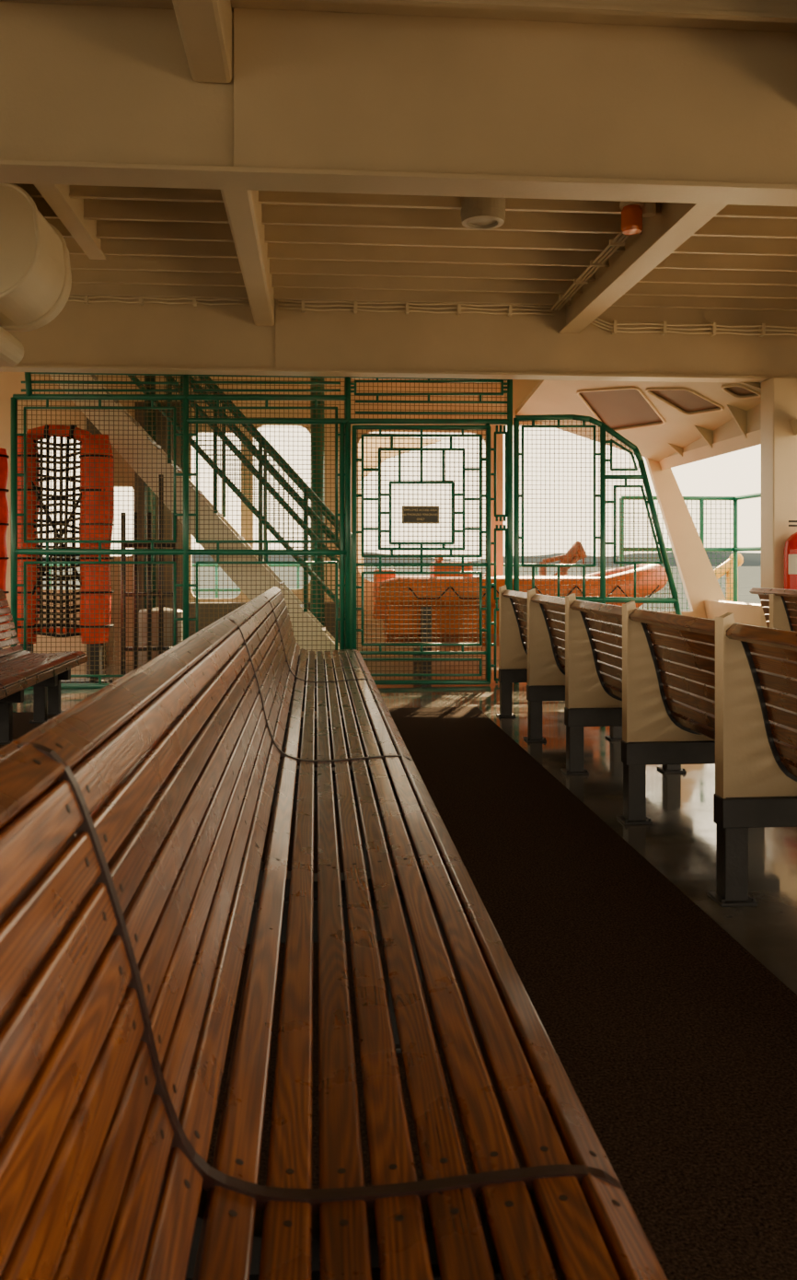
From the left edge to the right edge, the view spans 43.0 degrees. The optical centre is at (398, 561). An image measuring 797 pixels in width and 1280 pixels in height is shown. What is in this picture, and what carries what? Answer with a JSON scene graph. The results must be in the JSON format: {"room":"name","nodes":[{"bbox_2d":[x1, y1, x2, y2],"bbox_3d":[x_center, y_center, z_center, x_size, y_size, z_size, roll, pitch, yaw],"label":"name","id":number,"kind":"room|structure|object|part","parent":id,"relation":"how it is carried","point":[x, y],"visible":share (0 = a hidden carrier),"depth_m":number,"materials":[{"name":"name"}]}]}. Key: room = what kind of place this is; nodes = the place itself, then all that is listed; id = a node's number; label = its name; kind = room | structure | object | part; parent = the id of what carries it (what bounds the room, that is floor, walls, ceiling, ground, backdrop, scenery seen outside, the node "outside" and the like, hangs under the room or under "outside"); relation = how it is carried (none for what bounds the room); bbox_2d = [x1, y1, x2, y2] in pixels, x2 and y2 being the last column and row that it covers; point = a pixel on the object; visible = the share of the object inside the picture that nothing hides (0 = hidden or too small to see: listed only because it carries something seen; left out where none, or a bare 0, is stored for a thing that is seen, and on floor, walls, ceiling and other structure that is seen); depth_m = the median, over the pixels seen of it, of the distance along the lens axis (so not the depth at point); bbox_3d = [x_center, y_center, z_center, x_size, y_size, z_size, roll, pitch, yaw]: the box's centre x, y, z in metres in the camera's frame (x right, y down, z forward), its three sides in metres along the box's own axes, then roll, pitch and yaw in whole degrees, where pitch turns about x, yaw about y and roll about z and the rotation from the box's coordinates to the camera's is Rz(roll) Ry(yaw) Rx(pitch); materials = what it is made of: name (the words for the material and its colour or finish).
{"room":"ferry passenger deck","nodes":[
{"label":"ferry passenger deck","id":0,"kind":"room"},
{"bbox_2d":[0,372,726,663],"bbox_3d":[-1.621,-0.550,11.205,10.795,3.300,0.080,0,0,-5],"label":"wall","id":1,"kind":"structure","parent":0,"point":[700,581],"depth_m":11.26,"materials":[{"name":"beige paint"}]},
{"bbox_2d":[669,403,761,456],"bbox_3d":[3.114,-1.305,10.072,0.050,0.329,2.950,0,0,-5],"label":"trim","id":2,"kind":"structure","parent":1,"relation":"attached to","point":[730,429],"depth_m":9.51,"materials":[{"name":"beige paint"}]},
{"bbox_2d":[659,418,796,470],"bbox_3d":[3.711,-1.109,2.937,0.097,0.139,17.250,0,0,-5],"label":"trim","id":3,"kind":"structure","parent":1,"relation":"attached to","point":[753,438],"depth_m":9.88,"materials":[{"name":"beige paint"}]},
{"bbox_2d":[0,0,796,32],"bbox_3d":[-0.224,-2.260,2.741,12.400,0.120,17.500,0,0,-5],"label":"ceiling","id":4,"kind":"structure","parent":0,"point":[280,5],"depth_m":4.06,"materials":[{"name":"beige paint"}]},
{"bbox_2d":[0,183,71,366],"bbox_3d":[-2.595,-1.590,5.676,1.354,0.859,0.763,0,0,-5],"label":"ventilation duct","id":5,"kind":"object","parent":4,"relation":"attached to","point":[36,274],"visible":0.97,"depth_m":5.51,"materials":[{"name":"beige metal"}]},
{"bbox_2d":[34,184,106,259],"bbox_3d":[-1.857,-2.085,5.341,0.110,0.230,2.550,0,0,-5],"label":"girder","id":6,"kind":"object","parent":4,"relation":"attached to","point":[70,211],"depth_m":5.91,"materials":[{"name":"beige metal"}]},
{"bbox_2d":[67,295,250,306],"bbox_3d":[-1.922,-2.090,8.037,1.482,0.100,0.075,0,0,-5],"label":"cable conduit","id":7,"kind":"object","parent":4,"relation":"attached to","point":[194,302],"visible":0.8,"depth_m":8.03,"materials":[{"name":"beige metal"}]},
{"bbox_2d":[172,0,232,82],"bbox_3d":[-0.561,-2.050,1.830,0.160,0.300,4.420,0,0,-5],"label":"girder","id":8,"kind":"object","parent":4,"relation":"attached to","point":[205,26],"depth_m":3.71,"materials":[{"name":"beige metal"}]},
{"bbox_2d":[221,189,274,325],"bbox_3d":[-0.913,-2.050,6.126,0.160,0.300,4.120,0,0,-5],"label":"girder","id":9,"kind":"object","parent":4,"relation":"attached to","point":[244,212],"depth_m":6.23,"materials":[{"name":"beige metal"}]},
{"bbox_2d":[0,1,796,206],"bbox_3d":[-0.583,-1.861,4.056,11.700,0.678,0.200,0,0,-5],"label":"ceiling beam","id":10,"kind":"structure","parent":4,"relation":"attached to","point":[313,101],"depth_m":4.08,"materials":[{"name":"beige metal"}]},
{"bbox_2d":[0,295,796,383],"bbox_3d":[-0.922,-1.861,8.202,11.700,0.678,0.200,0,0,-5],"label":"ceiling beam","id":11,"kind":"structure","parent":4,"relation":"attached to","point":[95,337],"depth_m":8.25,"materials":[{"name":"beige metal"}]},
{"bbox_2d":[13,0,796,310],"bbox_3d":[-0.549,-2.140,1.195,11.300,0.120,13.712,0,0,-5],"label":"ceiling stiffeners","id":12,"kind":"structure","parent":4,"relation":"attached to","point":[156,242],"depth_m":6.86,"materials":[{"name":"beige metal"}]},
{"bbox_2d":[278,299,555,316],"bbox_3d":[0.156,-2.060,8.208,2.251,0.100,0.075,0,0,-5],"label":"cable conduit","id":13,"kind":"object","parent":4,"relation":"attached to","point":[303,305],"visible":0.98,"depth_m":8.19,"materials":[{"name":"beige metal"}]},
{"bbox_2d":[460,197,505,230],"bbox_3d":[0.499,-2.098,5.981,0.264,0.204,0.264,0,0,-5],"label":"ceiling light","id":14,"kind":"object","parent":4,"relation":"attached to","point":[476,213],"depth_m":5.89,"materials":[{"name":"beige metal"}]},
{"bbox_2d":[550,231,630,310],"bbox_3d":[1.351,-2.058,7.284,0.100,0.035,1.900,0,0,-5],"label":"cable conduit","id":15,"kind":"object","parent":4,"relation":"attached to","point":[564,298],"visible":0.88,"depth_m":7.12,"materials":[{"name":"beige metal"}]},
{"bbox_2d":[619,201,656,234],"bbox_3d":[1.416,-2.072,5.995,0.210,0.255,0.140,0,0,-5],"label":"beacon","id":16,"kind":"object","parent":4,"relation":"attached to","point":[633,213],"visible":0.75,"depth_m":5.95,"materials":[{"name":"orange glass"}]},
{"bbox_2d":[558,202,727,333],"bbox_3d":[1.754,-2.042,4.127,0.170,0.315,8.540,0,0,-5],"label":"girder","id":17,"kind":"object","parent":4,"relation":"attached to","point":[663,234],"depth_m":6.52,"materials":[{"name":"beige metal"}]},
{"bbox_2d":[591,317,796,337],"bbox_3d":[2.719,-1.996,8.417,2.408,0.232,0.075,0,0,-5],"label":"cable conduit","id":18,"kind":"object","parent":4,"relation":"attached to","point":[762,330],"visible":0.92,"depth_m":8.38,"materials":[{"name":"beige metal"}]},
{"bbox_2d":[667,404,746,456],"bbox_3d":[2.995,-1.282,9.992,0.200,0.324,1.630,0,0,-5],"label":"brackets","id":19,"kind":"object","parent":4,"relation":"attached to","point":[739,415],"depth_m":9.20,"materials":[{"name":"beige metal"}]},
{"bbox_2d":[12,659,796,994],"bbox_3d":[-0.449,1.160,5.482,12.400,0.120,23.000,0,0,-5],"label":"floor","id":20,"kind":"structure","parent":0,"point":[680,843],"depth_m":4.56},
{"bbox_2d":[0,447,9,640],"bbox_3d":[-3.880,0.001,8.913,0.867,2.198,0.298,0,0,-5],"label":"float","id":21,"kind":"object","parent":20,"relation":"on","point":[4,462],"visible":0.74,"depth_m":8.89,"materials":[{"name":"orange plastic"}]},
{"bbox_2d":[17,424,113,683],"bbox_3d":[-2.967,-0.059,8.988,0.863,2.318,0.298,0,0,-5],"label":"float","id":22,"kind":"object","parent":20,"relation":"on","point":[98,437],"visible":0.68,"depth_m":8.92,"materials":[{"name":"orange plastic"}]},
{"bbox_2d":[86,417,105,664],"bbox_3d":[-3.251,-0.302,10.871,0.155,2.803,0.280,0,0,-5],"label":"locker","id":23,"kind":"object","parent":20,"relation":"on","point":[87,422],"visible":0.17,"depth_m":10.76,"materials":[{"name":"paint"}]},
{"bbox_2d":[120,474,177,677],"bbox_3d":[-2.289,0.150,9.294,0.509,1.900,0.044,0,0,-5],"label":"storage rack","id":24,"kind":"object","parent":20,"relation":"on","point":[123,594],"visible":0.58,"depth_m":9.28,"materials":[{"name":"metal"}]},
{"bbox_2d":[144,375,155,608],"bbox_3d":[-2.631,-0.550,10.721,0.120,3.300,0.120,0,0,-5],"label":"post","id":25,"kind":"object","parent":20,"relation":"on","point":[147,412],"visible":0.28,"depth_m":10.68,"materials":[{"name":"metal"}]},
{"bbox_2d":[134,401,183,639],"bbox_3d":[-2.558,-0.305,10.928,0.538,2.810,0.280,0,0,-5],"label":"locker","id":26,"kind":"object","parent":20,"relation":"on","point":[163,402],"visible":0.17,"depth_m":10.81,"materials":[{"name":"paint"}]},
{"bbox_2d":[139,607,183,666],"bbox_3d":[-2.385,0.780,10.139,0.450,0.640,0.450,0,0,-5],"label":"drum","id":27,"kind":"object","parent":20,"relation":"on","point":[154,609],"visible":0.28,"depth_m":9.96,"materials":[{"name":"grey paint"}]},
{"bbox_2d":[49,374,351,658],"bbox_3d":[-1.826,-0.548,9.884,2.978,3.295,0.934,0,0,-5],"label":"staircase","id":28,"kind":"structure","parent":20,"relation":"on","point":[330,516],"depth_m":9.48,"materials":[{"name":"metal"}]},
{"bbox_3d":[-1.317,-0.815,9.483,1.730,2.622,0.010,0,0,-5],"label":"handrail","id":29,"kind":"part","parent":28,"relation":"part of","materials":[{"name":"green metal"}]},
{"bbox_2d":[10,372,512,688],"bbox_3d":[-1.163,-0.277,8.935,4.399,2.810,0.055,0,0,-5],"label":"mesh fence","id":30,"kind":"object","parent":20,"relation":"on","point":[344,552],"visible":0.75,"depth_m":8.87,"materials":[{"name":"green metal"}]},
{"bbox_2d":[188,602,339,643],"bbox_3d":[-1.442,0.772,11.019,1.661,0.656,0.280,0,0,-5],"label":"locker","id":31,"kind":"object","parent":20,"relation":"on","point":[206,615],"visible":0.14,"depth_m":10.87,"materials":[{"name":"paint"}]},
{"bbox_2d":[43,563,538,598],"bbox_3d":[-2.578,0.564,14.338,9.244,1.072,0.044,0,0,-5],"label":"railing","id":32,"kind":"object","parent":20,"relation":"on","point":[297,565],"visible":0.2,"depth_m":14.34,"materials":[{"name":"green metal"}]},
{"bbox_2d":[310,377,325,626],"bbox_3d":[-0.853,-0.550,10.666,0.150,3.300,0.150,0,0,-5],"label":"post","id":33,"kind":"object","parent":20,"relation":"on","point":[312,386],"visible":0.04,"depth_m":10.60,"materials":[{"name":"metal"}]},
{"bbox_2d":[0,707,796,1279],"bbox_3d":[-1.028,1.097,2.199,4.110,0.007,10.550,0,0,-5],"label":"carpet runner","id":34,"kind":"object","parent":20,"relation":"on","point":[677,1044],"visible":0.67,"depth_m":2.46,"materials":[{"name":"brown carpet"}]},
{"bbox_2d":[0,588,87,744],"bbox_3d":[-2.341,0.641,3.097,0.732,0.902,9.076,0,0,-5],"label":"slatted bench","id":35,"kind":"object","parent":34,"relation":"on","point":[44,672],"visible":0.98,"depth_m":6.87,"materials":[{"name":"brown wood"}]},
{"bbox_2d":[0,586,667,1279],"bbox_3d":[-0.278,0.641,3.266,0.732,0.902,9.076,0,0,-5],"label":"slatted bench","id":36,"kind":"object","parent":34,"relation":"on","point":[135,884],"visible":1,"depth_m":1.22,"materials":[{"name":"brown wood"}]},
{"bbox_2d":[358,432,440,577],"bbox_3d":[-0.040,-0.289,13.090,1.195,2.777,0.100,0,0,-5],"label":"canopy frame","id":37,"kind":"object","parent":20,"relation":"on","point":[365,439],"visible":0.2,"depth_m":13.02,"materials":[{"name":"beige paint"}]},
{"bbox_2d":[351,424,491,685],"bbox_3d":[0.207,-0.061,8.967,1.238,2.312,0.042,0,0,-5],"label":"gate","id":38,"kind":"object","parent":20,"relation":"on","point":[463,427],"visible":0.94,"depth_m":8.96,"materials":[{"name":"green metal"}]},
{"bbox_2d":[402,505,439,523],"bbox_3d":[0.195,-0.414,8.932,0.330,0.156,0.012,0,0,-5],"label":"warning sign","id":39,"kind":"object","parent":38,"relation":"attached to","point":[411,514],"visible":1,"depth_m":8.93,"materials":[{"name":"gold metal"}]},
{"bbox_2d":[372,557,668,672],"bbox_3d":[1.287,0.510,10.571,3.089,1.180,1.178,0,0,-5],"label":"boat","id":40,"kind":"object","parent":20,"relation":"on","point":[500,579],"visible":0.45,"depth_m":10.15,"materials":[{"name":"orange plastic"}]},
{"bbox_2d":[539,541,587,575],"bbox_3d":[1.971,0.426,12.101,0.585,1.349,0.101,0,0,-5],"label":"boat davit","id":41,"kind":"object","parent":20,"relation":"on","point":[568,555],"visible":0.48,"depth_m":12.07,"materials":[{"name":"metal"}]},
{"bbox_2d":[513,414,682,684],"bbox_3d":[1.896,-0.117,9.185,1.726,2.434,0.052,0,0,-5],"label":"fence","id":42,"kind":"object","parent":20,"relation":"on","point":[604,427],"visible":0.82,"depth_m":9.16,"materials":[{"name":"green metal"}]},
{"bbox_2d":[496,584,796,907],"bbox_3d":[1.310,0.633,4.276,0.732,0.935,6.030,0,0,-5],"label":"slatted bench","id":43,"kind":"object","parent":20,"relation":"on","point":[676,690],"visible":1,"depth_m":4.24,"materials":[{"name":"brown wood"}]},
{"bbox_2d":[619,492,761,611],"bbox_3d":[3.549,0.151,10.776,1.563,1.898,2.953,0,0,-5],"label":"deck railing","id":44,"kind":"object","parent":20,"relation":"on","point":[736,549],"visible":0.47,"depth_m":12.21,"materials":[{"name":"metal"}]},
{"bbox_2d":[713,552,744,602],"bbox_3d":[4.267,0.488,13.593,0.743,1.225,0.181,0,0,-5],"label":"crane","id":45,"kind":"object","parent":20,"relation":"on","point":[721,568],"visible":0.44,"depth_m":13.55,"materials":[{"name":"paint"}]},
{"bbox_2d":[749,587,796,631],"bbox_3d":[3.320,0.649,4.654,0.732,0.902,6.456,0,0,-5],"label":"slatted bench","id":46,"kind":"object","parent":20,"relation":"on","point":[780,605],"visible":0.38,"depth_m":7.43,"materials":[{"name":"brown wood"}]},
{"bbox_2d":[761,377,796,627],"bbox_3d":[3.384,-0.210,8.479,0.620,2.620,0.250,0,0,-5],"label":"column","id":47,"kind":"structure","parent":20,"relation":"on","point":[779,395],"depth_m":8.34,"materials":[{"name":"beige paint"}]},
{"bbox_2d":[783,520,796,589],"bbox_3d":[3.259,-0.007,8.226,0.250,0.655,0.260,0,0,-37],"label":"fire extinguisher","id":48,"kind":"object","parent":47,"relation":"attached to","point":[790,551],"visible":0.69,"depth_m":8.16,"materials":[{"name":"red metal"}]},
{"bbox_2d":[576,386,665,430],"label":"window","id":49,"kind":"structure","parent":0,"point":[620,408],"depth_m":10.16,"materials":[{"name":"brown glass"}]},
{"bbox_2d":[516,379,761,462],"bbox_3d":[2.267,-1.564,10.003,1.650,0.859,2.950,0,0,-5],"label":"ceiling","id":50,"kind":"structure","parent":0,"point":[548,397],"depth_m":10.23,"materials":[{"name":"beige metal"}]},
{"bbox_2d":[645,387,724,415],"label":"window","id":51,"kind":"structure","parent":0,"point":[686,401],"depth_m":9.43,"materials":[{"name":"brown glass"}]},
{"bbox_2d":[704,599,761,626],"bbox_3d":[4.285,0.764,2.984,0.189,0.672,17.250,0,0,-5],"label":"wall","id":52,"kind":"structure","parent":0,"point":[745,613],"depth_m":10.70,"materials":[{"name":"beige paint"}]},
{"bbox_2d":[721,384,761,398],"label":"window","id":53,"kind":"structure","parent":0,"point":[738,390],"depth_m":8.81,"materials":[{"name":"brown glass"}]},
{"label":"outside","id":54,"kind":"structure","parent":0,"visible":0},
{"bbox_2d":[43,566,761,611],"bbox_3d":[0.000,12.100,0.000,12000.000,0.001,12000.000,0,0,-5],"label":"sea","id":55,"kind":"structure","parent":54,"point":[750,577],"depth_m":719.51,"materials":[{"name":"liquid"}]},
{"bbox_2d":[43,551,761,566],"bbox_3d":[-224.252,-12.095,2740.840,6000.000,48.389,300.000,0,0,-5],"label":"hills","id":56,"kind":"structure","parent":55,"relation":"on","point":[750,559],"depth_m":2677.23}
]}

